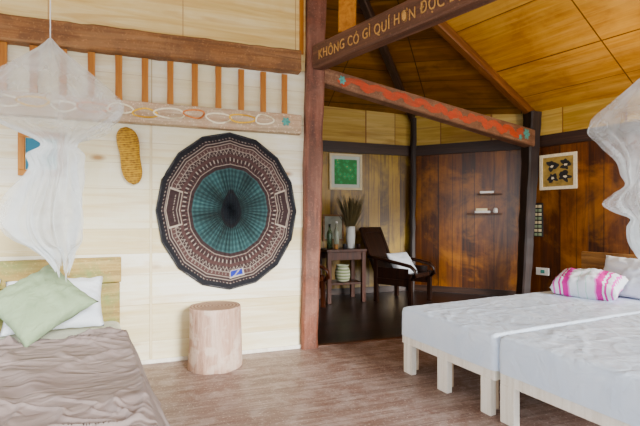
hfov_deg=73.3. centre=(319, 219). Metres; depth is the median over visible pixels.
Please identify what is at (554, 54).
ceiling
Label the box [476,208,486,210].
book
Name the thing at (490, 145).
trim
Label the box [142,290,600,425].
floor
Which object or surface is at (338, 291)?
baseboard
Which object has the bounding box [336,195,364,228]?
bouquet
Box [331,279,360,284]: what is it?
shelf
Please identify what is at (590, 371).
bed
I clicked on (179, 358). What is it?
baseboard
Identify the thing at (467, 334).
bed
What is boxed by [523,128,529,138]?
flower
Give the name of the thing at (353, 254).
side table
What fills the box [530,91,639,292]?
wall
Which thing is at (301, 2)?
trim
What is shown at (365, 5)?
rafter
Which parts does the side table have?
leg, leg, leg, leg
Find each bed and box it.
[0,257,169,425]
[402,251,639,415]
[499,314,639,425]
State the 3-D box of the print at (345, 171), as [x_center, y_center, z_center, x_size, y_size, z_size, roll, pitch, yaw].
[0.417,-0.777,6.944,0.390,0.400,0.005,0,0,-19]
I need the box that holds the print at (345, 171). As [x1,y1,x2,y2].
[334,159,356,184]
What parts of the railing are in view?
rail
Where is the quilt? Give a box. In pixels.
[0,326,169,425]
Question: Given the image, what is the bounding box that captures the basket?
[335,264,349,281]
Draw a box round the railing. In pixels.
[0,42,300,134]
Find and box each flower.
[282,117,289,125]
[339,76,345,84]
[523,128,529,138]
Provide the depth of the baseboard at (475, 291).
6.97 m
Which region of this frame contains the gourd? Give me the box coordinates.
[116,127,141,184]
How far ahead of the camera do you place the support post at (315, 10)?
3.99 m
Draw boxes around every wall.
[0,0,304,359]
[320,106,410,288]
[415,114,522,290]
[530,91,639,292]
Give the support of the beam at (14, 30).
attached to the wall at (109, 216)
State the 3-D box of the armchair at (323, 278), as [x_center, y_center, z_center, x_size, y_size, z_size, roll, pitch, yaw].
[-0.432,0.656,5.783,0.989,1.089,0.666,0,0,22]
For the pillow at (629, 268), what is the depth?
3.81 m
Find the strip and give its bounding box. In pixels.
[534,203,542,236]
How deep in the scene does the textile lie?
3.79 m
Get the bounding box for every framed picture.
[18,131,64,176]
[323,214,343,240]
[329,153,361,189]
[539,151,576,189]
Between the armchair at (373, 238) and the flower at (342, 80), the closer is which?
the flower at (342, 80)
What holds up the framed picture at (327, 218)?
attached to the wall at (385, 190)
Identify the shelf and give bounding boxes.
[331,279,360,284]
[467,213,500,213]
[477,193,501,194]
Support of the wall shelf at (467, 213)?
attached to the wall at (465, 250)
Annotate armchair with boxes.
[319,265,329,307]
[359,227,435,305]
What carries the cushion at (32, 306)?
on the bed at (93, 375)
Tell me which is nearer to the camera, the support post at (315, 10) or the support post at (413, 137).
the support post at (315, 10)
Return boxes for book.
[475,211,489,212]
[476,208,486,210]
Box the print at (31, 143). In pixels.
[26,138,56,169]
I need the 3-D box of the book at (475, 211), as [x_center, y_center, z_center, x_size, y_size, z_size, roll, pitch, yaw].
[2.580,-0.128,6.823,0.220,0.035,0.100,0,0,31]
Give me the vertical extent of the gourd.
0.470 m
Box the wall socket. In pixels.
[536,267,548,275]
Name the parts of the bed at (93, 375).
mattress, headboard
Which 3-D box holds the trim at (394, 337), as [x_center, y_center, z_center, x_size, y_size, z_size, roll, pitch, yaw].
[2.040,1.204,4.810,4.380,0.032,0.062,0,0,-19]
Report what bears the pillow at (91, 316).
on the bed at (93, 375)
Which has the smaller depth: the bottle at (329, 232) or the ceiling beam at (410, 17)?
the ceiling beam at (410, 17)
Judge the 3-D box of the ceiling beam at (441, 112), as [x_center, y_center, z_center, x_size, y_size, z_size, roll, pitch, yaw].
[1.558,-1.260,5.222,3.846,0.369,0.164,0,0,-36]
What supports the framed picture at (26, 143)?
attached to the wall at (109, 216)
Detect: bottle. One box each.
[327,224,331,248]
[334,221,338,248]
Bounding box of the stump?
[187,301,242,374]
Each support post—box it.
[300,0,326,349]
[408,118,416,290]
[516,111,541,293]
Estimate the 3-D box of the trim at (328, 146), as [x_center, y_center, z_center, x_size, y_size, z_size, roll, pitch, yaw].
[-0.586,-1.175,6.590,4.599,0.170,0.052,0,0,-19]
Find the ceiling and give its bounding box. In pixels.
[324,0,639,115]
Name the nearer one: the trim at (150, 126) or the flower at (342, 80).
the trim at (150, 126)
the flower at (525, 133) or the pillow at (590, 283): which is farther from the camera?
the flower at (525, 133)
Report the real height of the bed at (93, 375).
0.885 m
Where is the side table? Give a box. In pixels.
[319,247,366,303]
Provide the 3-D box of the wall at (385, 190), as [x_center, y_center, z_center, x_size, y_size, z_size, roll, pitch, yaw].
[-0.611,-0.310,6.660,4.599,3.020,0.100,0,0,-19]
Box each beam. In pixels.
[0,13,301,74]
[313,0,496,70]
[325,69,534,147]
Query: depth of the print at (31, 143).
3.31 m
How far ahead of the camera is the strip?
6.46 m
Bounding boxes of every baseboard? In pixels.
[141,344,300,364]
[331,285,407,294]
[415,284,515,295]
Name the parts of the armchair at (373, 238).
backrest, leg, armrest, rail, panel, leg, leg, armrest, rail, seat, panel, leg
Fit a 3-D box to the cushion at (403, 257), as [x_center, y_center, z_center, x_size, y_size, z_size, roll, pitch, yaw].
[1.218,0.645,6.394,0.500,0.313,0.256,0,0,-44]
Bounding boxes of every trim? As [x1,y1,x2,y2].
[150,126,151,358]
[299,0,303,54]
[318,336,401,346]
[323,140,409,155]
[416,140,520,155]
[540,120,639,147]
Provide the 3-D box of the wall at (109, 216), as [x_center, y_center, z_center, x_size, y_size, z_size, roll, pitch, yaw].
[-2.135,-0.775,3.391,4.200,3.950,0.094,0,0,-19]
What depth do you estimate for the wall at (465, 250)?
6.99 m
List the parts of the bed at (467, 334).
leg, leg, leg, frame, leg, leg, leg, headboard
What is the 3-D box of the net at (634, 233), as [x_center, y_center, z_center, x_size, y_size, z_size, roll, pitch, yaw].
[2.349,-1.012,2.977,0.768,2.764,0.780,0,0,-16]
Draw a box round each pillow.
[0,276,103,336]
[549,268,627,300]
[604,255,639,298]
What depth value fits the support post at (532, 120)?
6.35 m
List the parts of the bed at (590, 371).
leg, frame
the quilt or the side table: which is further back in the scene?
the side table
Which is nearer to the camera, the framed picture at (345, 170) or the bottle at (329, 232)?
the bottle at (329, 232)
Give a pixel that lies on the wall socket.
(539, 271)
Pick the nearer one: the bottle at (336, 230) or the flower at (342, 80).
the flower at (342, 80)
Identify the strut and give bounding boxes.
[338,0,355,32]
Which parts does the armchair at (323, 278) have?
leg, armrest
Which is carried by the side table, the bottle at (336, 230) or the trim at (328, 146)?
the bottle at (336, 230)
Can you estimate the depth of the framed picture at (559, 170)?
6.25 m
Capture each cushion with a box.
[0,264,98,346]
[386,252,416,273]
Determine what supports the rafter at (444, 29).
attached to the ceiling
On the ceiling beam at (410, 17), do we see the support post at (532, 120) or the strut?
the strut
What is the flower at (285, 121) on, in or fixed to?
on the railing
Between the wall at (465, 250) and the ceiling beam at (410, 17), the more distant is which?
the wall at (465, 250)
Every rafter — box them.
[357,0,414,119]
[404,0,534,113]
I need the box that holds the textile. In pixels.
[155,132,295,289]
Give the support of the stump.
on the floor
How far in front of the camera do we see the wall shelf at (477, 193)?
6.74 m
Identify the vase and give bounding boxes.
[346,226,354,248]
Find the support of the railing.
attached to the wall at (109, 216)

